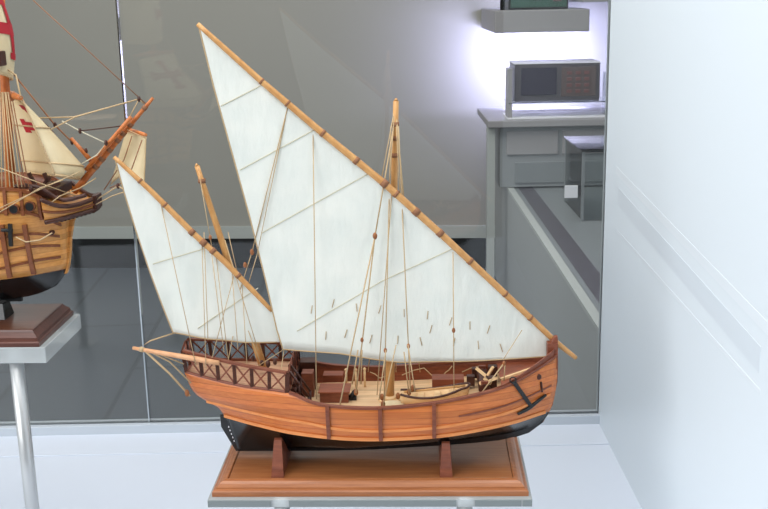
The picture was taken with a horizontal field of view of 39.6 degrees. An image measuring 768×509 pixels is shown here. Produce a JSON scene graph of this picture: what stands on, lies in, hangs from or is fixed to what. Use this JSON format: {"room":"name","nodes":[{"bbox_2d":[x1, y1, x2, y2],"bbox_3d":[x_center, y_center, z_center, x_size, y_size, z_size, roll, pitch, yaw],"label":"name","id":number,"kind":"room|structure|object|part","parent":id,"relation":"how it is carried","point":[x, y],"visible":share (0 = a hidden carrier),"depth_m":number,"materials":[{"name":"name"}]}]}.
{"room":"museum","nodes":[
{"label":"museum","id":0,"kind":"room"},
{"bbox_2d":[0,268,496,421],"bbox_3d":[-0.484,0.764,3.280,11.000,0.050,12.000,-1,14,0],"label":"floor","id":1,"kind":"structure","parent":0,"point":[97,374],"depth_m":4.50,"materials":[{"name":"tile"}]},
{"bbox_2d":[477,105,604,277],"bbox_3d":[0.885,-0.251,5.270,0.800,0.900,0.560,-1,14,0],"label":"desk","id":2,"kind":"object","parent":1,"relation":"on","point":[519,152],"visible":0.57,"depth_m":4.98,"materials":[{"name":"grey"}]},
{"bbox_3d":[0.504,-0.174,5.061,0.036,0.868,0.050,-1,14,0],"label":"leg","id":3,"kind":"part","parent":2,"relation":"part of","materials":[{"name":"grey"}]},
{"bbox_3d":[0.689,-0.519,4.960,0.240,0.110,0.012,-1,14,0],"label":"drawer","id":4,"kind":"part","parent":2,"relation":"part of","materials":[{"name":"grey wood"}]},
{"bbox_2d":[502,67,605,118],"bbox_3d":[0.809,-0.769,5.017,0.480,0.230,0.220,-1,14,0],"label":"acrylic riser","id":5,"kind":"object","parent":2,"relation":"on","point":[508,114],"visible":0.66,"depth_m":4.96,"materials":[{"name":"grey"}]},
{"bbox_3d":[0.811,-0.660,5.044,0.480,0.006,0.220,-1,14,0],"label":"foot plate","id":6,"kind":"part","parent":5,"relation":"part of","materials":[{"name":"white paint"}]},
{"bbox_3d":[0.810,-0.727,5.028,0.470,0.006,0.200,-1,14,0],"label":"shelf plate","id":7,"kind":"part","parent":5,"relation":"part of","materials":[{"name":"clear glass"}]},
{"bbox_2d":[509,59,600,101],"bbox_3d":[0.802,-0.824,5.039,0.400,0.176,0.236,-1,14,0],"label":"electronic device","id":8,"kind":"object","parent":5,"relation":"on","point":[556,79],"visible":0.99,"depth_m":4.93,"materials":[{"name":"grey plastic"}]},
{"bbox_3d":[0.800,-0.908,5.024,0.400,0.004,0.225,-1,14,0],"label":"lid","id":9,"kind":"part","parent":8,"relation":"part of","materials":[{"name":"white paint"}]},
{"bbox_3d":[0.932,-0.389,4.995,0.640,0.100,0.008,-1,14,0],"label":"panel","id":10,"kind":"part","parent":2,"relation":"part of","materials":[{"name":"grey"}]},
{"bbox_3d":[0.999,-0.526,4.960,0.340,0.110,0.012,-1,14,0],"label":"drawer","id":11,"kind":"part","parent":2,"relation":"part of","materials":[{"name":"grey wood"}]},
{"bbox_2d":[495,180,602,409],"bbox_3d":[1.143,0.219,4.029,1.103,0.579,3.304,-1,14,0],"label":"countertop","id":12,"kind":"structure","parent":1,"relation":"on","point":[548,259],"depth_m":3.98,"materials":[{"name":"grey"}]},
{"bbox_2d":[564,137,603,220],"bbox_3d":[0.941,-0.325,4.456,0.444,0.287,0.425,-1,14,0],"label":"glass box","id":13,"kind":"object","parent":12,"relation":"on","point":[575,148],"visible":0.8,"depth_m":4.41,"materials":[{"name":"grey"}]},
{"bbox_3d":[0.792,-0.367,4.654,0.010,0.280,0.010,-1,14,0],"label":"post","id":14,"kind":"part","parent":13,"relation":"part of","materials":[{"name":"grey"}]},
{"bbox_3d":[0.794,-0.270,4.265,0.010,0.280,0.010,-1,14,0],"label":"post","id":15,"kind":"part","parent":13,"relation":"part of","materials":[{"name":"grey metal"}]},
{"bbox_3d":[0.971,-0.461,4.425,0.380,0.008,0.420,-1,14,0],"label":"glass","id":16,"kind":"part","parent":13,"relation":"part of","materials":[{"name":"clear glass"}]},
{"bbox_2d":[0,0,607,226],"bbox_3d":[-1.113,-1.496,5.678,9.200,3.200,0.121,0,14,5],"label":"wall","id":17,"kind":"structure","parent":0,"point":[344,64],"depth_m":5.72,"materials":[{"name":"grey paint"}]},
{"bbox_2d":[72,225,485,238],"bbox_3d":[-1.090,-0.123,5.952,9.200,0.067,0.014,0,14,5],"label":"trim","id":18,"kind":"structure","parent":17,"relation":"attached to","point":[457,231],"depth_m":5.93,"materials":[{"name":"grey"}]},
{"bbox_2d":[70,238,494,267],"bbox_3d":[-1.088,-0.008,5.977,9.200,0.168,0.020,0,14,5],"label":"baseboard","id":19,"kind":"structure","parent":17,"relation":"attached to","point":[86,253],"depth_m":5.99,"materials":[{"name":"black"}]},
{"bbox_2d":[481,7,589,32],"bbox_3d":[0.723,-1.150,5.210,0.435,0.100,0.660,-1,14,0],"label":"wall shelf","id":20,"kind":"object","parent":17,"relation":"attached to","point":[572,19],"visible":0.88,"depth_m":4.89,"materials":[{"name":"grey"}]},
{"bbox_2d":[500,0,567,9],"bbox_3d":[0.701,-1.257,5.061,0.315,0.180,0.237,-1,14,0],"label":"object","id":21,"kind":"object","parent":20,"relation":"on","point":[504,4],"visible":1,"depth_m":4.97,"materials":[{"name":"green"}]},
{"bbox_2d":[568,0,607,1],"bbox_3d":[1.103,-1.284,5.179,0.400,0.100,0.660,-1,14,0],"label":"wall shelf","id":22,"kind":"object","parent":17,"relation":"attached to","point":[568,0],"visible":0.44,"depth_m":4.87,"materials":[{"name":"grey"}]},
{"bbox_2d":[0,444,641,508],"bbox_3d":[-0.493,0.403,0.966,1.597,0.030,1.185,-1,14,0],"label":"floor","id":23,"kind":"structure","parent":0,"point":[561,476],"depth_m":1.34,"materials":[{"name":"white laminate"}]},
{"bbox_2d":[0,318,80,508],"bbox_3d":[-0.441,0.209,1.133,0.226,0.265,0.122,-1,14,2],"label":"display stand","id":24,"kind":"object","parent":23,"relation":"on","point":[16,357],"visible":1,"depth_m":1.08,"materials":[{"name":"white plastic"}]},
{"bbox_2d":[0,302,73,346],"bbox_3d":[-0.445,0.064,1.101,0.215,0.032,0.107,-1,14,2],"label":"plinth","id":25,"kind":"object","parent":24,"relation":"on","point":[21,325],"visible":1,"depth_m":1.09,"materials":[{"name":"brown wood"}]},
{"bbox_3d":[-0.445,0.065,1.101,0.197,0.002,0.089,-1,14,2],"label":"panel","id":26,"kind":"part","parent":25,"relation":"part of","materials":[{"name":"brown wood"}]},
{"bbox_3d":[-0.444,0.087,1.108,0.226,0.016,0.112,-1,14,2],"label":"acrylic plate","id":27,"kind":"part","parent":24,"relation":"part of","materials":[{"name":"white plastic"}]},
{"bbox_2d":[0,0,153,301],"bbox_3d":[-0.419,-0.111,1.055,0.389,0.329,0.111,-1,14,2],"label":"model ship","id":28,"kind":"object","parent":24,"relation":"on","point":[39,211],"visible":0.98,"depth_m":1.04,"materials":[{"name":"brown wood"}]},
{"bbox_3d":[-0.356,-0.043,1.026,0.008,0.008,0.002,-1,14,2],"label":"port glass","id":29,"kind":"part","parent":28,"relation":"part of","materials":[{"name":"black glass"}]},
{"bbox_3d":[-0.342,-0.046,1.029,0.008,0.008,0.002,-1,14,2],"label":"port glass","id":30,"kind":"part","parent":28,"relation":"part of","materials":[{"name":"black glass"}]},
{"bbox_3d":[-0.319,-0.059,1.031,0.064,0.018,0.004,-1,14,2],"label":"forecastle rail","id":31,"kind":"part","parent":28,"relation":"part of","materials":[{"name":"brown wood"}]},
{"bbox_3d":[-0.307,-0.052,1.036,0.056,0.014,0.008,-13,18,-39],"label":"beak moulding","id":32,"kind":"part","parent":28,"relation":"part of","materials":[{"name":"brown wood"}]},
{"bbox_3d":[-0.307,-0.044,1.041,0.053,0.006,0.006,-12,18,-37],"label":"beak moulding","id":33,"kind":"part","parent":28,"relation":"part of","materials":[{"name":"brown wood"}]},
{"bbox_3d":[-0.317,-0.012,1.078,0.023,0.063,0.006,-1,14,2],"label":"stem post","id":34,"kind":"part","parent":28,"relation":"part of","materials":[{"name":"brown wood"}]},
{"bbox_3d":[-0.307,-0.037,1.044,0.052,0.010,0.008,-11,17,-35],"label":"beak moulding","id":35,"kind":"part","parent":28,"relation":"part of","materials":[{"name":"brown wood"}]},
{"bbox_3d":[-0.305,-0.066,1.094,0.056,0.014,0.008,12,19,43],"label":"beak moulding","id":36,"kind":"part","parent":28,"relation":"part of","materials":[{"name":"brown wood"}]},
{"bbox_3d":[-0.270,-0.108,1.046,0.052,0.054,0.004,-1,14,2],"label":"bowsprit rail","id":37,"kind":"part","parent":28,"relation":"part of","materials":[{"name":"brown wood"}]},
{"bbox_2d":[208,440,531,508],"bbox_3d":[-0.011,0.279,1.095,0.310,0.129,0.154,-1,14,2],"label":"display stand","id":38,"kind":"object","parent":23,"relation":"on","point":[461,502],"visible":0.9,"depth_m":1.02,"materials":[{"name":"clear plastic"}]},
{"bbox_2d":[273,497,289,504],"bbox_3d":[-0.099,0.235,1.030,0.016,0.007,0.016,-1,14,2],"label":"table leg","id":39,"kind":"object","parent":38,"relation":"attached to","point":[276,500],"depth_m":1.02,"materials":[{"name":"plastic"}]},
{"bbox_2d":[113,23,576,450],"bbox_3d":[-0.032,-0.009,1.032,0.443,0.427,0.121,0,14,4],"label":"model ship","id":40,"kind":"object","parent":38,"relation":"on","point":[350,265],"visible":1,"depth_m":1.03,"materials":[{"name":"white fabric"}]},
{"bbox_3d":[-0.196,0.105,1.047,0.006,0.022,0.004,-1,14,2],"label":"post","id":41,"kind":"part","parent":40,"relation":"part of","materials":[{"name":"brown wood"}]},
{"bbox_3d":[-0.197,0.088,1.061,0.001,0.006,0.038,-1,14,2],"label":"rail","id":42,"kind":"part","parent":40,"relation":"part of","materials":[{"name":"brown wood"}]},
{"bbox_3d":[-0.178,0.108,1.041,0.005,0.022,0.004,-1,14,2],"label":"post","id":43,"kind":"part","parent":40,"relation":"part of","materials":[{"name":"brown wood"}]},
{"bbox_3d":[-0.177,0.097,1.087,0.005,0.022,0.004,-1,14,2],"label":"post","id":44,"kind":"part","parent":40,"relation":"part of","materials":[{"name":"brown wood"}]},
{"bbox_3d":[-0.161,0.112,1.035,0.004,0.022,0.005,-1,14,2],"label":"post","id":45,"kind":"part","parent":40,"relation":"part of","materials":[{"name":"brown wood"}]},
{"bbox_3d":[-0.159,0.098,1.093,0.004,0.022,0.005,-1,14,2],"label":"post","id":46,"kind":"part","parent":40,"relation":"part of","materials":[{"name":"brown wood"}]},
{"bbox_3d":[-0.145,0.103,1.032,0.105,0.016,0.030,-1,14,2],"label":"rail","id":47,"kind":"part","parent":40,"relation":"part of","materials":[{"name":"brown wood"}]},
{"bbox_3d":[-0.144,0.115,1.030,0.004,0.021,0.005,-1,14,2],"label":"post","id":48,"kind":"part","parent":40,"relation":"part of","materials":[{"name":"brown wood"}]},
{"bbox_3d":[-0.143,0.088,1.092,0.109,0.017,0.007,-4,14,-11],"label":"rail","id":49,"kind":"part","parent":40,"relation":"part of","materials":[{"name":"brown wood"}]},
{"bbox_3d":[-0.144,0.124,1.033,0.106,0.014,0.007,3,15,17],"label":"poop railing","id":50,"kind":"part","parent":40,"relation":"part of","materials":[{"name":"brown wood"}]},
{"bbox_3d":[-0.142,0.098,1.097,0.004,0.021,0.005,-1,14,2],"label":"post","id":51,"kind":"part","parent":40,"relation":"part of","materials":[{"name":"brown wood"}]},
{"bbox_3d":[-0.127,0.118,1.026,0.004,0.020,0.005,-1,14,2],"label":"post","id":52,"kind":"part","parent":40,"relation":"part of","materials":[{"name":"brown wood"}]},
{"bbox_3d":[-0.142,0.107,1.099,0.106,0.014,0.007,-4,14,-12],"label":"poop railing","id":53,"kind":"part","parent":40,"relation":"part of","materials":[{"name":"brown wood"}]},
{"bbox_3d":[-0.124,0.099,1.101,0.004,0.020,0.005,-1,14,2],"label":"post","id":54,"kind":"part","parent":40,"relation":"part of","materials":[{"name":"brown wood"}]},
{"bbox_3d":[-0.110,0.120,1.024,0.003,0.020,0.006,-1,14,2],"label":"post","id":55,"kind":"part","parent":40,"relation":"part of","materials":[{"name":"brown wood"}]},
{"bbox_3d":[-0.107,0.100,1.103,0.003,0.020,0.006,-1,14,2],"label":"post","id":56,"kind":"part","parent":40,"relation":"part of","materials":[{"name":"brown wood"}]},
{"bbox_3d":[-0.092,0.122,1.020,0.004,0.019,0.006,-1,14,2],"label":"post","id":57,"kind":"part","parent":40,"relation":"part of","materials":[{"name":"brown wood"}]},
{"bbox_3d":[-0.091,0.117,1.037,0.004,0.021,0.004,-1,14,2],"label":"post","id":58,"kind":"part","parent":40,"relation":"part of","materials":[{"name":"brown wood"}]},
{"bbox_3d":[-0.090,0.101,1.060,0.001,0.006,0.090,-1,14,2],"label":"rail","id":59,"kind":"part","parent":40,"relation":"part of","materials":[{"name":"brown wood"}]},
{"bbox_3d":[-0.090,0.120,1.065,0.003,0.003,0.092,-1,14,2],"label":"break railing","id":60,"kind":"part","parent":40,"relation":"part of","materials":[{"name":"brown wood"}]},
{"bbox_3d":[-0.090,0.108,1.071,0.004,0.022,0.003,-1,14,2],"label":"post","id":61,"kind":"part","parent":40,"relation":"part of","materials":[{"name":"brown wood"}]},
{"bbox_3d":[-0.081,0.131,1.036,0.019,0.044,0.018,-1,14,2],"label":"handrail","id":62,"kind":"part","parent":40,"relation":"part of","materials":[{"name":"brown wood"}]},
{"bbox_3d":[0.133,0.113,1.027,0.080,0.031,0.006,-8,16,-27],"label":"bow rail","id":63,"kind":"part","parent":40,"relation":"part of","materials":[{"name":"brown wood"}]},
{"bbox_3d":[0.145,0.146,1.040,0.035,0.015,0.004,-9,16,-28],"label":"anchor arm","id":64,"kind":"part","parent":40,"relation":"part of","materials":[{"name":"black metal"}]},
{"bbox_3d":[0.150,0.133,1.060,0.044,0.102,0.006,-1,14,2],"label":"stem post","id":65,"kind":"part","parent":40,"relation":"part of","materials":[{"name":"brown wood"}]},
{"bbox_2d":[212,437,528,496],"bbox_3d":[-0.012,0.192,1.081,0.303,0.047,0.136,-1,14,2],"label":"plinth","id":66,"kind":"object","parent":38,"relation":"on","point":[490,468],"visible":0.62,"depth_m":1.04,"materials":[{"name":"brown wood"}]},
{"bbox_3d":[-0.012,0.204,1.084,0.274,0.003,0.107,-1,14,2],"label":"panel","id":67,"kind":"part","parent":66,"relation":"part of","materials":[{"name":"brown wood"}]},
{"bbox_2d":[456,496,472,504],"bbox_3d":[0.077,0.233,1.024,0.016,0.007,0.016,-1,14,2],"label":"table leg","id":68,"kind":"object","parent":38,"relation":"attached to","point":[460,500],"depth_m":1.02,"materials":[{"name":"plastic"}]},
{"bbox_2d":[115,0,610,422],"bbox_3d":[-0.027,-0.368,1.356,0.633,1.240,0.010,-1,14,0],"label":"window","id":69,"kind":"structure","parent":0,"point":[117,0],"depth_m":1.44,"materials":[{"name":"clear glass"}]},
{"bbox_2d":[596,0,767,508],"bbox_3d":[0.302,-0.212,0.782,0.018,1.280,1.217,-1,14,0],"label":"wall","id":70,"kind":"structure","parent":0,"point":[686,106],"depth_m":1.05,"materials":[{"name":"white paint"}]},
{"bbox_2d":[0,409,599,435],"bbox_3d":[-0.494,0.246,1.507,1.601,0.014,0.024,-1,14,0],"label":"trim","id":71,"kind":"structure","parent":70,"relation":"attached to","point":[582,416],"depth_m":1.50,"materials":[{"name":"grey paint"}]},
{"bbox_2d":[0,424,608,456],"bbox_3d":[-0.496,0.263,1.464,1.597,0.002,0.067,-1,14,0],"label":"window sill","id":72,"kind":"structure","parent":70,"relation":"attached to","point":[573,434],"depth_m":1.46,"materials":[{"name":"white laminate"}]},
{"bbox_2d":[617,230,759,393],"bbox_3d":[0.298,0.040,1.103,0.001,0.016,0.527,-1,14,0],"label":"trim","id":73,"kind":"structure","parent":70,"relation":"attached to","point":[703,328],"depth_m":1.02,"materials":[{"name":"white"}]},
{"bbox_2d":[617,188,760,372],"bbox_3d":[0.297,0.005,1.098,0.001,0.054,0.524,-1,14,0],"label":"trim","id":74,"kind":"structure","parent":70,"relation":"attached to","point":[728,323],"depth_m":1.01,"materials":[{"name":"white"}]},
{"bbox_2d":[616,166,767,334],"bbox_3d":[0.297,-0.018,1.070,0.001,0.046,0.598,-1,14,0],"label":"trim","id":75,"kind":"structure","parent":70,"relation":"attached to","point":[743,303],"depth_m":1.00,"materials":[{"name":"white"}]}
]}

